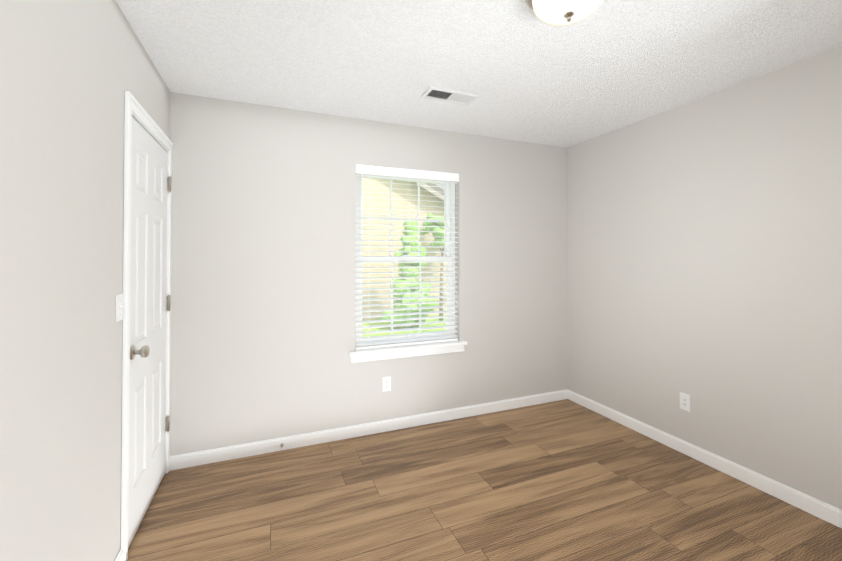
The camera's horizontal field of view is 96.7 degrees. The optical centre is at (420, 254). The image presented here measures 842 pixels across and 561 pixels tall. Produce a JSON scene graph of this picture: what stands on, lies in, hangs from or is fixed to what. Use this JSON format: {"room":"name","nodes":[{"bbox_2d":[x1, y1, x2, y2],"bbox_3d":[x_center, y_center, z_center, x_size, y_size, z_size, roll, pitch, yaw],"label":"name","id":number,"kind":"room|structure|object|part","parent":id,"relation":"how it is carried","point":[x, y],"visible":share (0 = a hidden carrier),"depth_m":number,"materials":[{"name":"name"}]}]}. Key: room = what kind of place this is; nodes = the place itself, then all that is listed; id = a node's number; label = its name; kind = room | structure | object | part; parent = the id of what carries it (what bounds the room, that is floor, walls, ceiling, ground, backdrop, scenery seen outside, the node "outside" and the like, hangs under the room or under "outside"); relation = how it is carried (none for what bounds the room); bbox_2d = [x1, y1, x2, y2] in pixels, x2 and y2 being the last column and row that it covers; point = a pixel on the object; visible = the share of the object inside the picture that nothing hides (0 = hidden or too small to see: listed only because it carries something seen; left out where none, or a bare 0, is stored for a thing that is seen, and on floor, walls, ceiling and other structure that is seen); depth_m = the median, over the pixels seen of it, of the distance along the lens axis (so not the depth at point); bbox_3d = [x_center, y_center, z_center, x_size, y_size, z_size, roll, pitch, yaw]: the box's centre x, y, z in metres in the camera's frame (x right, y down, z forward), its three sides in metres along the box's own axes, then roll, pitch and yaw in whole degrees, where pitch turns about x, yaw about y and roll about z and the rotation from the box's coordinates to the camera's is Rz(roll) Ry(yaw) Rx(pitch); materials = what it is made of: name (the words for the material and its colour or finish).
{"room":"empty bedroom","nodes":[
{"label":"empty bedroom","id":0,"kind":"room"},
{"bbox_2d":[0,0,170,560],"bbox_3d":[-1.045,0.151,0.763,0.160,2.440,3.500,0,-1,-22],"label":"wall","id":1,"kind":"structure","parent":0,"point":[71,71],"depth_m":1.18,"materials":[{"name":"beige paint"}]},
{"bbox_2d":[114,549,123,560],"bbox_3d":[-0.816,1.322,0.415,0.013,0.090,2.646,0,-1,-22],"label":"baseboard","id":2,"kind":"structure","parent":1,"relation":"attached to","point":[120,557],"depth_m":1.62,"materials":[{"name":"white wood"}]},
{"bbox_2d":[115,293,123,321],"bbox_3d":[-1.291,0.230,1.613,0.019,0.115,0.070,0,-1,-22],"label":"switch plate","id":3,"kind":"object","parent":1,"relation":"attached to","point":[119,308],"visible":1,"depth_m":1.60,"materials":[{"name":"white plastic"}]},
{"bbox_2d":[121,90,172,560],"bbox_3d":[-1.539,0.330,2.005,0.179,2.109,0.823,0,-1,-22],"label":"door frame","id":4,"kind":"structure","parent":1,"relation":"attached to","point":[136,111],"depth_m":1.69,"materials":[{"name":"white wood"}]},
{"bbox_2d":[128,117,170,547],"bbox_3d":[-1.465,0.364,2.053,0.106,2.018,0.721,0,-1,-22],"label":"door","id":5,"kind":"structure","parent":1,"relation":"in","point":[148,307],"depth_m":1.99,"materials":[{"name":"white paint"}]},
{"bbox_3d":[-1.346,0.467,1.766,0.100,0.066,0.100,0,-1,-22],"label":"door knob set","id":6,"kind":"part","parent":5,"relation":"part of","materials":[{"name":"silver metal"}]},
{"bbox_3d":[-1.619,0.315,2.371,0.053,1.621,0.017,0,-1,-22],"label":"door hinges","id":7,"kind":"part","parent":5,"relation":"part of","materials":[{"name":"silver metal"}]},
{"bbox_2d":[170,92,567,455],"bbox_3d":[-0.131,0.176,3.106,3.610,2.440,0.160,0,-1,-22],"label":"wall","id":8,"kind":"structure","parent":0,"point":[263,252],"depth_m":2.77,"materials":[{"name":"beige paint"}]},
{"bbox_2d":[169,390,565,470],"bbox_3d":[-0.107,1.350,3.008,3.270,0.090,0.016,0,-1,-22],"label":"baseboard","id":9,"kind":"structure","parent":8,"relation":"attached to","point":[186,460],"depth_m":2.82,"materials":[{"name":"white wood"}]},
{"bbox_2d":[382,376,390,391],"bbox_3d":[-0.269,1.024,2.949,0.070,0.115,0.008,0,-1,-22],"label":"outlet","id":10,"kind":"object","parent":8,"relation":"attached to","point":[386,383],"visible":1,"depth_m":2.94,"materials":[{"name":"white plastic"}]},
{"bbox_2d":[349,164,466,362],"bbox_3d":[-0.110,0.043,3.102,1.000,1.573,0.225,0,-1,-22],"label":"window","id":11,"kind":"structure","parent":8,"relation":"in","point":[451,178],"depth_m":3.08,"materials":[{"name":"white plastic"}]},
{"bbox_3d":[-0.129,0.039,3.149,0.824,1.389,0.062,0,-1,-22],"label":"window sashes","id":12,"kind":"part","parent":11,"relation":"part of","materials":[{"name":"white plastic"}]},
{"bbox_3d":[-0.092,0.787,3.050,1.000,0.084,0.130,0,-1,-22],"label":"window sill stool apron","id":13,"kind":"part","parent":11,"relation":"part of","materials":[{"name":"white wood"}]},
{"bbox_2d":[116,0,841,147],"bbox_3d":[0.554,-1.122,1.423,3.610,0.120,3.820,0,-1,-22],"label":"ceiling","id":14,"kind":"structure","parent":0,"point":[522,70],"depth_m":1.98,"materials":[{"name":"white paint"}]},
{"bbox_2d":[421,86,479,105],"bbox_3d":[0.193,-1.045,2.480,0.356,0.011,0.162,0,-1,-22],"label":"ceiling vent","id":15,"kind":"object","parent":14,"relation":"in","point":[447,95],"visible":1,"depth_m":2.47,"materials":[{"name":"white metal"}]},
{"bbox_2d":[525,0,603,25],"bbox_3d":[0.558,-0.970,1.412,0.334,0.185,0.334,0,-1,-22],"label":"ceiling light fixture","id":16,"kind":"object","parent":14,"relation":"attached to","point":[559,12],"visible":1,"depth_m":1.41,"materials":[{"name":"white glass"}]},
{"bbox_2d":[127,399,841,560],"bbox_3d":[0.554,1.438,1.395,3.610,0.120,3.820,0,-1,-22],"label":"floor","id":17,"kind":"structure","parent":0,"point":[565,480],"depth_m":2.08,"materials":[{"name":"wood"}]},
{"bbox_2d":[567,46,841,509],"bbox_3d":[2.154,0.165,2.054,0.160,2.440,3.500,0,-1,-22],"label":"wall","id":18,"kind":"structure","parent":0,"point":[704,253],"depth_m":2.38,"materials":[{"name":"beige paint"}]},
{"bbox_2d":[680,392,690,411],"bbox_3d":[1.837,1.029,2.605,0.008,0.115,0.070,0,-1,-22],"label":"outlet","id":19,"kind":"object","parent":18,"relation":"attached to","point":[684,401],"visible":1,"depth_m":2.60,"materials":[{"name":"white plastic"}]},
{"bbox_2d":[566,389,841,527],"bbox_3d":[2.073,1.339,2.009,0.013,0.090,3.500,0,-1,-22],"label":"baseboard","id":20,"kind":"structure","parent":18,"relation":"attached to","point":[831,514],"depth_m":2.36,"materials":[{"name":"white wood"}]},
{"label":"outside","id":21,"kind":"structure","parent":0,"visible":0},
{"bbox_2d":[362,315,445,336],"bbox_3d":[-3.164,1.974,19.570,90.000,0.200,100.000,0,-1,-22],"label":"lawn","id":22,"kind":"structure","parent":21,"point":[402,327],"depth_m":8.96,"materials":[{"name":"green plant"}]},
{"bbox_2d":[361,178,445,319],"bbox_3d":[-5.485,-1.085,14.665,10.700,5.810,12.120,0,-1,-22],"label":"neighbor house","id":23,"kind":"structure","parent":22,"relation":"on","point":[402,186],"depth_m":10.39,"materials":[{"name":"beige"}]},
{"bbox_2d":[381,220,437,327],"bbox_3d":[-0.248,0.449,8.905,1.406,2.620,1.431,0,-1,-22],"label":"evergreen tree","id":24,"kind":"object","parent":22,"relation":"on","point":[410,274],"depth_m":8.62,"materials":[{"name":"green plant"}]},
{"bbox_2d":[420,213,444,320],"bbox_3d":[0.534,0.338,10.023,1.095,2.868,1.102,0,-1,-22],"label":"tree","id":25,"kind":"object","parent":22,"relation":"on","point":[434,234],"depth_m":9.78,"materials":[{"name":"green plant"}]}
]}

